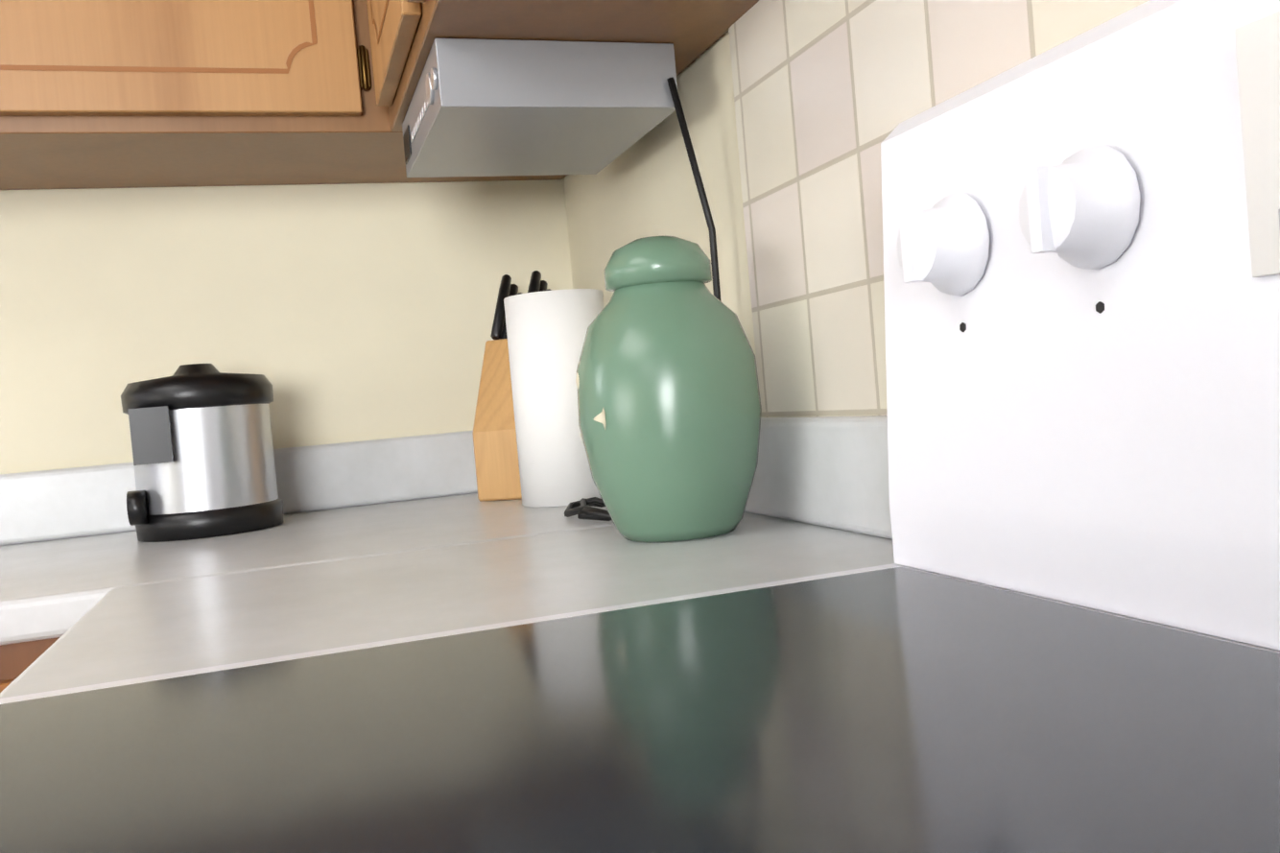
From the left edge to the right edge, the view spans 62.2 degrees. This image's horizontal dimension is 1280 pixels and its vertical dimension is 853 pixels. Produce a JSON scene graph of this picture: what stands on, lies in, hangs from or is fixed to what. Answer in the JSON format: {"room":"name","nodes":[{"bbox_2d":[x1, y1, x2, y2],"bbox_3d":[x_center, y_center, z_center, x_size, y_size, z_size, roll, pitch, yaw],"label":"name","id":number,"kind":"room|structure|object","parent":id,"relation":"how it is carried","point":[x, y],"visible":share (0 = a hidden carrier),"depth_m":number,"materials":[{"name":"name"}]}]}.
{"room":"kitchen","nodes":[
{"label":"kitchen","id":0,"kind":"room"},
{"bbox_2d":[0,178,572,474],"bbox_3d":[-2.957,0.032,0.884,6.220,2.480,0.120,-6,2,-18],"label":"wall","id":1,"kind":"structure","parent":0,"point":[340,313],"depth_m":1.62,"materials":[{"name":"beige paint"}]},
{"bbox_2d":[0,0,379,189],"bbox_3d":[-0.677,-0.727,1.402,0.517,0.750,0.326,-6,2,-18],"label":"upper cabinet","id":2,"kind":"object","parent":1,"relation":"attached to","point":[130,93],"depth_m":1.30,"materials":[{"name":"brown wood"}]},
{"bbox_2d":[563,29,756,359],"bbox_3d":[0.516,-0.243,0.068,0.120,2.480,3.620,-6,2,-18],"label":"wall","id":3,"kind":"structure","parent":0,"point":[645,185],"depth_m":1.26,"materials":[{"name":"beige paint"}]},
{"bbox_2d":[364,0,566,183],"bbox_3d":[-0.271,-0.766,1.537,0.341,0.750,0.326,-6,2,-18],"label":"upper cabinet","id":4,"kind":"object","parent":3,"relation":"attached to","point":[388,165],"depth_m":1.55,"materials":[{"name":"brown wood"}]},
{"bbox_2d":[366,0,710,131],"bbox_3d":[-0.161,-0.767,1.227,0.326,0.750,0.372,-6,2,-18],"label":"upper cabinet","id":5,"kind":"object","parent":3,"relation":"attached to","point":[398,64],"depth_m":1.19,"materials":[{"name":"brown wood"}]},
{"bbox_2d":[402,38,677,177],"bbox_3d":[-0.131,-0.358,1.226,0.254,0.067,0.315,-6,2,-18],"label":"radio","id":6,"kind":"object","parent":5,"relation":"attached to","point":[487,107],"visible":1,"depth_m":1.10,"materials":[{"name":"silver metal"}]},
{"bbox_2d":[564,76,721,521],"bbox_3d":[-0.019,-0.132,1.188,0.160,0.459,0.205,-6,2,-18],"label":"cord","id":7,"kind":"object","parent":6,"relation":"attached to","point":[581,509],"visible":0.44,"depth_m":1.11,"materials":[{"name":"black plastic"}]},
{"bbox_2d":[389,0,758,46],"bbox_3d":[-0.041,-0.766,0.867,0.326,0.750,0.387,-6,2,-18],"label":"upper cabinet","id":8,"kind":"object","parent":3,"relation":"attached to","point":[404,34],"depth_m":1.03,"materials":[{"name":"brown wood"}]},
{"bbox_2d":[728,0,1149,417],"bbox_3d":[0.326,-0.328,0.411,0.006,0.660,1.430,-6,2,-18],"label":"tile backsplash","id":9,"kind":"structure","parent":3,"relation":"attached to","point":[830,96],"depth_m":0.92,"materials":[{"name":"beige tile"}]},
{"bbox_3d":[-2.366,1.299,-0.525,6.220,0.060,3.170,-6,2,-18],"label":"floor","id":10,"kind":"structure","parent":0,"visible":0},
{"bbox_2d":[0,637,59,692],"bbox_3d":[-0.717,0.637,1.232,0.370,0.868,0.627,-6,2,-18],"label":"base cabinet","id":11,"kind":"object","parent":10,"relation":"on","point":[16,659],"depth_m":0.94,"materials":[{"name":"brown wood"}]},
{"bbox_2d":[0,415,894,698],"bbox_3d":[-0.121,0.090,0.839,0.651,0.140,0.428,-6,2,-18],"label":"countertop","id":12,"kind":"structure","parent":11,"relation":"on","point":[382,540],"depth_m":0.58,"materials":[{"name":"laminate"}]},
{"bbox_2d":[120,363,284,542],"bbox_3d":[-0.587,0.028,1.427,0.190,0.226,0.195,-6,2,-18],"label":"slow cooker","id":13,"kind":"object","parent":12,"relation":"on","point":[202,450],"visible":1,"depth_m":1.35,"materials":[{"name":"silver plastic"}]},
{"bbox_2d":[472,270,551,501],"bbox_3d":[-0.177,-0.067,1.591,0.090,0.335,0.180,-4,2,19],"label":"knife block","id":14,"kind":"object","parent":12,"relation":"on","point":[496,455],"visible":0.48,"depth_m":1.52,"materials":[{"name":"brown wood"}]},
{"bbox_2d":[503,288,604,507],"bbox_3d":[-0.103,-0.038,1.417,0.132,0.275,0.132,-6,2,-18],"label":"paper towel roll","id":15,"kind":"object","parent":12,"relation":"on","point":[546,332],"visible":0.81,"depth_m":1.36,"materials":[{"name":"white paper"}]},
{"bbox_2d":[575,236,761,542],"bbox_3d":[0.026,-0.038,0.996,0.172,0.279,0.172,-6,2,-18],"label":"ginger jar","id":16,"kind":"object","parent":12,"relation":"on","point":[669,406],"visible":1,"depth_m":0.94,"materials":[{"name":"green ceramic"}]},
{"bbox_2d":[0,0,1279,852],"bbox_3d":[0.061,0.429,0.258,0.719,1.208,0.781,-6,2,-18],"label":"range","id":17,"kind":"object","parent":10,"relation":"on","point":[1054,628],"visible":1,"depth_m":0.45,"materials":[{"name":"white"}]}
]}

